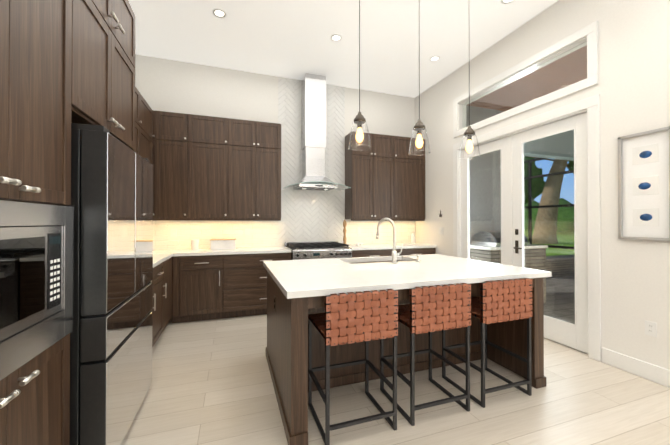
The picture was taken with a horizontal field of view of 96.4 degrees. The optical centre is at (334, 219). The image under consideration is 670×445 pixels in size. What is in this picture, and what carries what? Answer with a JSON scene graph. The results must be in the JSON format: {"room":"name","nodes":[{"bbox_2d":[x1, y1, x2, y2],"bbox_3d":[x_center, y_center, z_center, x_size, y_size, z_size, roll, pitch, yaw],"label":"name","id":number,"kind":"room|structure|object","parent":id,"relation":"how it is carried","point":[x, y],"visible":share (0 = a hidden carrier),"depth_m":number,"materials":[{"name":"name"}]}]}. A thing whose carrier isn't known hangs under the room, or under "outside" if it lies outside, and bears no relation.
{"room":"kitchen","nodes":[
{"label":"kitchen","id":0,"kind":"room"},
{"bbox_2d":[0,0,75,205],"bbox_3d":[-1.415,-0.843,0.923,0.637,1.558,0.845,0,0,-19],"label":"upper cabinet","id":1,"kind":"object","parent":0,"relation":"attached to","point":[64,64],"depth_m":1.19,"materials":[{"name":"brown wood"}]},
{"bbox_2d":[0,200,73,380],"bbox_3d":[-1.315,0.228,0.950,0.454,0.584,0.821,0,0,-19],"label":"microwave","id":2,"kind":"object","parent":1,"relation":"in","point":[36,279],"visible":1,"depth_m":1.13,"materials":[{"name":"metal"}]},
{"bbox_2d":[76,0,135,150],"bbox_3d":[-1.712,-1.076,1.790,0.637,1.080,0.985,0,0,-19],"label":"upper cabinet","id":3,"kind":"object","parent":0,"relation":"attached to","point":[105,29],"depth_m":1.83,"materials":[{"name":"brown wood"}]},
{"bbox_2d":[135,54,414,249],"bbox_3d":[-0.703,-0.495,5.048,4.970,3.700,0.150,0,0,-19],"label":"wall","id":4,"kind":"structure","parent":0,"point":[167,85],"depth_m":4.68,"materials":[{"name":"white paint"}]},
{"bbox_2d":[152,110,191,217],"bbox_3d":[-2.274,-0.745,4.241,0.506,1.450,0.340,0,0,-19],"label":"upper cabinet","id":5,"kind":"object","parent":4,"relation":"attached to","point":[172,141],"depth_m":4.09,"materials":[{"name":"brown wood"}]},
{"bbox_2d":[192,114,231,217],"bbox_3d":[-1.843,-0.744,4.388,0.644,1.450,0.340,0,0,-19],"label":"upper cabinet","id":6,"kind":"object","parent":4,"relation":"attached to","point":[208,168],"depth_m":4.25,"materials":[{"name":"brown wood"}]},
{"bbox_2d":[153,220,277,249],"bbox_3d":[-1.892,0.201,4.551,2.040,0.459,0.007,0,0,-19],"label":"wall tile","id":7,"kind":"structure","parent":4,"relation":"attached to","point":[263,233],"depth_m":4.54,"materials":[{"name":"white tile"}]},
{"bbox_2d":[245,228,249,234],"bbox_3d":[-1.379,0.183,4.719,0.075,0.118,0.009,0,0,-19],"label":"outlet","id":8,"kind":"object","parent":4,"relation":"attached to","point":[247,230],"depth_m":4.71,"materials":[{"name":"white plastic"}]},
{"bbox_2d":[232,119,280,217],"bbox_3d":[-1.262,-0.743,4.588,0.826,1.450,0.340,0,0,-19],"label":"upper cabinet","id":9,"kind":"object","parent":4,"relation":"attached to","point":[256,145],"depth_m":4.44,"materials":[{"name":"brown wood"}]},
{"bbox_2d":[278,76,344,245],"bbox_3d":[-0.379,-0.954,5.079,1.156,2.778,0.007,0,0,-19],"label":"wall tile","id":10,"kind":"structure","parent":4,"relation":"attached to","point":[312,216],"depth_m":5.04,"materials":[{"name":"tile"}]},
{"bbox_2d":[283,72,350,190],"bbox_3d":[-0.301,-1.420,4.793,0.958,1.848,0.584,0,0,-19],"label":"hood canopy","id":11,"kind":"object","parent":10,"relation":"attached to","point":[313,117],"visible":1,"depth_m":4.81,"materials":[{"name":"silver metal"}]},
{"bbox_2d":[345,131,396,218],"bbox_3d":[0.623,-0.739,5.235,0.840,1.450,0.340,0,0,-19],"label":"upper cabinet","id":12,"kind":"object","parent":4,"relation":"attached to","point":[384,176],"depth_m":5.08,"materials":[{"name":"brown wood"}]},
{"bbox_2d":[345,219,414,244],"bbox_3d":[0.851,0.208,5.493,1.439,0.459,0.007,0,0,-19],"label":"wall tile","id":13,"kind":"structure","parent":4,"relation":"attached to","point":[404,229],"depth_m":5.46,"materials":[{"name":"white tile"}]},
{"bbox_2d":[397,136,424,218],"bbox_3d":[1.246,-0.737,5.449,0.717,1.450,0.340,0,0,-19],"label":"upper cabinet","id":14,"kind":"object","parent":4,"relation":"attached to","point":[410,168],"depth_m":5.31,"materials":[{"name":"brown wood"}]},
{"bbox_2d":[128,0,557,97],"bbox_3d":[0.663,-2.411,1.083,4.970,0.080,8.560,0,0,-19],"label":"ceiling","id":15,"kind":"structure","parent":0,"point":[287,38],"depth_m":3.83,"materials":[{"name":"paint"}]},
{"bbox_2d":[212,9,225,17],"bbox_3d":[-1.317,-2.354,3.416,0.149,0.003,0.149,0,0,-25],"label":"recessed light","id":16,"kind":"object","parent":15,"relation":"in","point":[219,13],"depth_m":3.42,"materials":[{"name":"white paint"}]},
{"bbox_2d":[331,34,341,41],"bbox_3d":[0.016,-2.351,3.874,0.149,0.003,0.149,0,0,-25],"label":"recessed light","id":17,"kind":"object","parent":15,"relation":"in","point":[335,37],"depth_m":3.86,"materials":[{"name":"white paint"}]},
{"bbox_2d":[348,0,370,150],"bbox_3d":[0.194,-1.463,2.365,0.181,1.797,0.181,0,0,-19],"label":"pendant light","id":18,"kind":"object","parent":15,"relation":"hanging from","point":[359,119],"visible":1,"depth_m":2.35,"materials":[{"name":"clear glass"}]},
{"bbox_2d":[409,43,429,154],"bbox_3d":[0.714,-1.462,2.543,0.181,1.797,0.181,0,0,-19],"label":"pendant light","id":19,"kind":"object","parent":15,"relation":"hanging from","point":[419,127],"visible":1,"depth_m":2.52,"materials":[{"name":"clear glass"}]},
{"bbox_2d":[429,56,439,61],"bbox_3d":[1.454,-2.347,4.368,0.149,0.003,0.149,0,0,-25],"label":"recessed light","id":20,"kind":"object","parent":15,"relation":"in","point":[435,58],"depth_m":4.36,"materials":[{"name":"white paint"}]},
{"bbox_2d":[459,65,479,158],"bbox_3d":[1.216,-1.461,2.715,0.181,1.797,0.181,0,0,-19],"label":"pendant light","id":21,"kind":"object","parent":15,"relation":"hanging from","point":[469,132],"visible":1,"depth_m":2.70,"materials":[{"name":"clear glass"}]},
{"bbox_2d":[501,0,514,3],"bbox_3d":[1.857,-2.355,3.195,0.149,0.003,0.149,0,0,-25],"label":"recessed light","id":22,"kind":"object","parent":15,"relation":"in","point":[502,1],"depth_m":3.23,"materials":[{"name":"white paint"}]},
{"bbox_2d":[121,314,669,444],"bbox_3d":[0.663,1.359,1.058,4.970,0.060,8.560,0,0,-19],"label":"floor","id":23,"kind":"structure","parent":0,"point":[212,384],"depth_m":2.17,"materials":[{"name":"beige wood"}]},
{"bbox_2d":[0,333,69,444],"bbox_3d":[-1.415,0.924,0.911,0.637,0.808,0.845,0,0,-19],"label":"base cabinet","id":24,"kind":"object","parent":23,"relation":"on","point":[35,397],"depth_m":1.20,"materials":[{"name":"brown wood"}]},
{"bbox_2d":[68,123,152,444],"bbox_3d":[-1.643,0.431,1.811,0.747,1.805,0.920,0,0,-19],"label":"refrigerator","id":25,"kind":"object","parent":23,"relation":"on","point":[111,332],"visible":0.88,"depth_m":1.52,"materials":[{"name":"metal"}]},
{"bbox_2d":[151,267,154,346],"bbox_3d":[-1.982,0.900,2.565,0.636,0.878,0.558,0,0,-19],"label":"base cabinet","id":26,"kind":"object","parent":23,"relation":"on","point":[153,281],"depth_m":2.91,"materials":[{"name":"brown wood"}]},
{"bbox_2d":[155,260,166,342],"bbox_3d":[-2.125,0.902,2.980,0.636,0.878,0.560,0,0,-19],"label":"base cabinet","id":27,"kind":"object","parent":23,"relation":"on","point":[161,309],"depth_m":3.24,"materials":[{"name":"brown wood"}]},
{"bbox_2d":[167,258,171,323],"bbox_3d":[-2.285,0.905,3.446,0.636,0.878,0.545,0,0,-19],"label":"base cabinet","id":28,"kind":"object","parent":23,"relation":"on","point":[169,261],"depth_m":3.66,"materials":[{"name":"brown wood"}]},
{"bbox_2d":[153,253,172,267],"bbox_3d":[-2.128,0.441,3.002,0.646,0.040,1.470,0,0,-19],"label":"countertop","id":29,"kind":"structure","parent":28,"relation":"on","point":[160,256],"depth_m":3.40,"materials":[{"name":"white stone"}]},
{"bbox_2d":[153,246,290,255],"bbox_3d":[-1.754,0.450,4.252,2.165,0.040,0.643,0,0,-19],"label":"countertop","id":30,"kind":"structure","parent":28,"relation":"on","point":[280,249],"depth_m":4.18,"materials":[{"name":"white stone"}]},
{"bbox_2d":[191,239,198,249],"bbox_3d":[-2.008,0.356,4.303,0.104,0.146,0.104,0,0,-19],"label":"canister","id":31,"kind":"object","parent":30,"relation":"on","point":[194,244],"visible":1,"depth_m":4.26,"materials":[{"name":"ceramic"}]},
{"bbox_2d":[210,238,235,249],"bbox_3d":[-1.643,0.355,4.408,0.348,0.149,0.208,0,0,-19],"label":"bread box","id":32,"kind":"object","parent":30,"relation":"on","point":[223,244],"visible":1,"depth_m":4.31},
{"bbox_2d":[171,255,222,323],"bbox_3d":[-1.896,0.910,4.209,0.628,0.878,0.637,0,0,-19],"label":"base cabinet","id":33,"kind":"object","parent":23,"relation":"on","point":[208,287],"depth_m":3.92,"materials":[{"name":"brown wood"}]},
{"bbox_2d":[223,253,290,318],"bbox_3d":[-1.193,0.912,4.451,0.980,0.878,0.637,0,0,-19],"label":"base cabinet","id":34,"kind":"object","parent":23,"relation":"on","point":[244,275],"depth_m":4.12,"materials":[{"name":"brown wood"}]},
{"bbox_2d":[285,241,351,259],"bbox_3d":[-0.276,0.860,4.704,0.908,0.985,0.736,0,0,-19],"label":"gas range","id":35,"kind":"object","parent":23,"relation":"on","point":[317,250],"visible":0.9,"depth_m":4.45,"materials":[{"name":"silver metal"}]},
{"bbox_2d":[308,289,397,444],"bbox_3d":[0.102,0.889,2.033,0.478,0.892,0.456,0,0,-19],"label":"bar stool","id":36,"kind":"object","parent":23,"relation":"on","point":[369,322],"visible":1,"depth_m":1.84,"materials":[{"name":"brown leather"}]},
{"bbox_2d":[351,249,398,257],"bbox_3d":[0.538,0.916,5.045,0.839,0.878,0.637,0,0,-19],"label":"base cabinet","id":37,"kind":"object","parent":23,"relation":"on","point":[383,252],"depth_m":4.74,"materials":[{"name":"brown wood"}]},
{"bbox_2d":[266,274,545,444],"bbox_3d":[0.497,0.901,2.714,2.074,0.878,1.358,0,0,-19],"label":"kitchen island","id":38,"kind":"object","parent":23,"relation":"on","point":[287,318],"depth_m":2.41,"materials":[{"name":"brown wood"}]},
{"bbox_2d":[263,254,450,269],"bbox_3d":[0.359,0.443,3.149,2.130,0.040,0.400,0,0,-19],"label":"island countertop","id":39,"kind":"structure","parent":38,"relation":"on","point":[332,261],"depth_m":3.03,"materials":[{"name":"white stone"}]},
{"bbox_2d":[376,218,402,263],"bbox_3d":[0.538,0.200,2.995,0.173,0.443,0.260,0,0,-19],"label":"gooseneck faucet","id":40,"kind":"object","parent":39,"relation":"on","point":[395,254],"visible":1,"depth_m":2.90,"materials":[{"name":"silver metal"}]},
{"bbox_2d":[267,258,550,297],"bbox_3d":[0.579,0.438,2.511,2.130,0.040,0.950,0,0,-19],"label":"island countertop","id":41,"kind":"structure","parent":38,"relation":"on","point":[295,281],"depth_m":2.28,"materials":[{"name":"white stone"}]},
{"bbox_2d":[351,258,410,261],"bbox_3d":[0.468,0.553,3.186,0.824,0.204,0.424,0,0,-19],"label":"sink","id":42,"kind":"object","parent":41,"relation":"in","point":[352,259],"depth_m":3.37,"materials":[{"name":"silver metal"}]},
{"bbox_2d":[399,248,435,255],"bbox_3d":[1.227,0.917,5.281,0.856,0.878,0.637,0,0,-19],"label":"base cabinet","id":43,"kind":"object","parent":23,"relation":"on","point":[418,251],"depth_m":5.01,"materials":[{"name":"brown wood"}]},
{"bbox_2d":[345,243,436,249],"bbox_3d":[0.890,0.455,5.160,1.574,0.040,0.640,0,0,-19],"label":"countertop","id":44,"kind":"structure","parent":43,"relation":"on","point":[398,245],"depth_m":4.96,"materials":[{"name":"white stone"}]},
{"bbox_2d":[343,220,346,243],"bbox_3d":[0.163,0.214,4.986,0.072,0.440,0.072,0,0,-19],"label":"pepper mill","id":45,"kind":"object","parent":44,"relation":"on","point":[344,231],"visible":0.85,"depth_m":4.97,"materials":[{"name":"brown wood"}]},
{"bbox_2d":[410,232,414,243],"bbox_3d":[1.413,0.331,5.457,0.086,0.212,0.086,0,0,-19],"label":"ceramic bottle","id":46,"kind":"object","parent":44,"relation":"on","point":[412,238],"visible":1,"depth_m":5.42,"materials":[{"name":"white ceramic"}]},
{"bbox_2d":[380,283,470,425],"bbox_3d":[0.650,0.890,2.221,0.478,0.892,0.456,0,0,-19],"label":"bar stool","id":47,"kind":"object","parent":23,"relation":"on","point":[424,316],"visible":0.94,"depth_m":2.03,"materials":[{"name":"brown leather"}]},
{"bbox_2d":[442,278,532,407],"bbox_3d":[1.204,0.892,2.411,0.478,0.892,0.456,0,0,-19],"label":"bar stool","id":48,"kind":"object","parent":23,"relation":"on","point":[488,308],"visible":0.88,"depth_m":2.22,"materials":[{"name":"brown leather"}]},
{"bbox_2d":[415,0,669,369],"bbox_3d":[2.942,-0.516,1.853,0.150,3.700,8.260,0,0,-19],"label":"wall","id":49,"kind":"structure","parent":0,"point":[632,87],"depth_m":2.76,"materials":[{"name":"white paint"}]},
{"bbox_2d":[439,227,443,234],"bbox_3d":[1.772,0.185,5.010,0.009,0.118,0.120,0,0,-19],"label":"outlet","id":50,"kind":"object","parent":49,"relation":"attached to","point":[441,229],"depth_m":4.99,"materials":[{"name":"white plastic"}]},
{"bbox_2d":[461,136,509,264],"bbox_3d":[2.106,0.136,4.224,0.049,2.404,0.861,0,0,-19],"label":"french door","id":51,"kind":"structure","parent":49,"relation":"in","point":[503,144],"depth_m":4.10,"materials":[{"name":"white paint"}]},
{"bbox_2d":[462,41,586,125],"bbox_3d":[2.268,-1.596,3.817,0.006,0.403,1.768,0,0,-19],"label":"transom window","id":52,"kind":"structure","parent":49,"relation":"in","point":[529,86],"depth_m":3.63,"materials":[{"name":"clear glass"}]},
{"bbox_2d":[453,21,600,361],"bbox_3d":[2.260,-0.276,3.806,0.170,3.245,1.990,0,0,-19],"label":"door frame","id":53,"kind":"structure","parent":49,"relation":"attached to","point":[590,106],"depth_m":3.14,"materials":[{"name":"white paint"}]},
{"bbox_2d":[512,112,587,353],"bbox_3d":[2.371,0.130,3.369,0.103,2.404,0.861,0,0,-19],"label":"french door","id":54,"kind":"structure","parent":49,"relation":"in","point":[571,335],"depth_m":3.16,"materials":[{"name":"white paint"}]},
{"bbox_2d":[601,347,669,387],"bbox_3d":[2.966,1.262,1.517,0.016,0.140,7.630,0,0,-19],"label":"baseboard","id":55,"kind":"structure","parent":49,"relation":"attached to","point":[649,371],"depth_m":2.57,"materials":[{"name":"white paint"}]},
{"bbox_2d":[618,126,669,240],"bbox_3d":[2.613,-0.287,2.529,0.030,0.910,0.355,0,0,-19],"label":"framed picture","id":56,"kind":"object","parent":49,"relation":"attached to","point":[643,185],"visible":1,"depth_m":2.53,"materials":[{"name":"white paper"}]},
{"bbox_2d":[645,320,656,336],"bbox_3d":[2.634,0.908,2.499,0.008,0.118,0.075,0,0,-19],"label":"outlet","id":57,"kind":"object","parent":49,"relation":"attached to","point":[650,328],"depth_m":2.50,"materials":[{"name":"white plastic"}]},
{"bbox_3d":[-1.617,-0.526,0.288,0.150,3.700,8.260,0,0,-19],"label":"wall","id":58,"kind":"structure","parent":0,"visible":0},
{"bbox_2d":[135,87,142,156],"bbox_3d":[-2.320,-0.753,3.115,0.347,1.450,0.721,0,0,-19],"label":"upper cabinet","id":59,"kind":"object","parent":58,"relation":"attached to","point":[138,97],"depth_m":3.42,"materials":[{"name":"brown wood"}]},
{"bbox_2d":[143,98,154,214],"bbox_3d":[-2.504,-0.749,3.651,0.347,1.450,0.655,0,0,-19],"label":"upper cabinet","id":60,"kind":"object","parent":58,"relation":"attached to","point":[144,135],"depth_m":3.81,"materials":[{"name":"brown wood"}]},
{"label":"outside","id":61,"kind":"structure","parent":0,"visible":0},
{"bbox_2d":[524,230,574,255],"bbox_3d":[23.795,1.596,28.103,56.350,0.060,62.000,0,0,-19],"label":"ground","id":62,"kind":"structure","parent":61,"point":[559,238],"depth_m":18.23,"materials":[{"name":"green plant"}]},
{"bbox_2d":[524,156,545,204],"bbox_3d":[22.111,-3.620,39.547,15.292,10.714,10.697,0,0,-19],"label":"tree","id":63,"kind":"object","parent":62,"relation":"on","point":[536,182],"depth_m":35.53,"materials":[{"name":"green plant"}]},
{"bbox_2d":[524,198,573,230],"bbox_3d":[38.198,-1.212,39.832,3.500,5.750,70.800,0,0,-19],"label":"hedge","id":64,"kind":"object","parent":62,"relation":"on","point":[561,216],"depth_m":45.96,"materials":[{"name":"green plant"}]},
{"bbox_2d":[532,159,567,243],"bbox_3d":[13.725,-4.964,19.234,13.106,13.127,11.600,0,0,-19],"label":"oak tree","id":65,"kind":"object","parent":62,"relation":"on","point":[540,238],"depth_m":18.69,"materials":[{"name":"brown plant"}]},
{"bbox_2d":[526,156,575,174],"bbox_3d":[15.963,-1.652,19.895,6.681,6.468,5.061,0,0,-19],"label":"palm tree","id":66,"kind":"object","parent":62,"relation":"on","point":[571,163],"depth_m":19.39,"materials":[{"name":"green plant"}]},
{"bbox_2d":[544,276,574,323],"bbox_3d":[4.851,1.386,5.213,5.650,0.060,11.000,0,0,-19],"label":"patio floor","id":67,"kind":"structure","parent":62,"relation":"on","point":[557,294],"depth_m":5.16,"materials":[{"name":"grey concrete"}]},
{"bbox_2d":[470,231,547,303],"bbox_3d":[2.774,0.769,4.951,1.190,1.170,0.645,0,0,-19],"label":"outdoor kitchen","id":68,"kind":"object","parent":67,"relation":"on","point":[491,243],"depth_m":4.75,"materials":[{"name":"stone"}]},
{"bbox_2d":[466,105,575,243],"bbox_3d":[4.056,-0.299,5.850,4.546,3.318,0.200,0,0,-19],"label":"wall","id":69,"kind":"structure","parent":67,"relation":"on","point":[477,214],"depth_m":5.29,"materials":[{"name":"white paint"}]},
{"bbox_2d":[468,45,586,110],"bbox_3d":[4.381,-2.005,4.915,4.546,0.082,11.300,0,0,-19],"label":"porch ceiling","id":70,"kind":"structure","parent":69,"relation":"on","point":[508,103],"depth_m":4.33,"materials":[{"name":"brown wood"}]},
{"bbox_2d":[524,158,575,249],"bbox_3d":[4.847,-0.299,5.189,5.620,3.310,11.005,0,0,-19],"label":"screen enclosure","id":71,"kind":"object","parent":67,"relation":"on","point":[529,178],"depth_m":9.57,"materials":[{"name":"brown metal"}]},
{"bbox_2d":[546,255,574,277],"bbox_3d":[5.621,1.151,7.514,1.940,0.440,0.490,0,0,-19],"label":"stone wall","id":72,"kind":"structure","parent":67,"relation":"on","point":[566,264],"depth_m":7.23,"materials":[{"name":"grey stone"}]}
]}

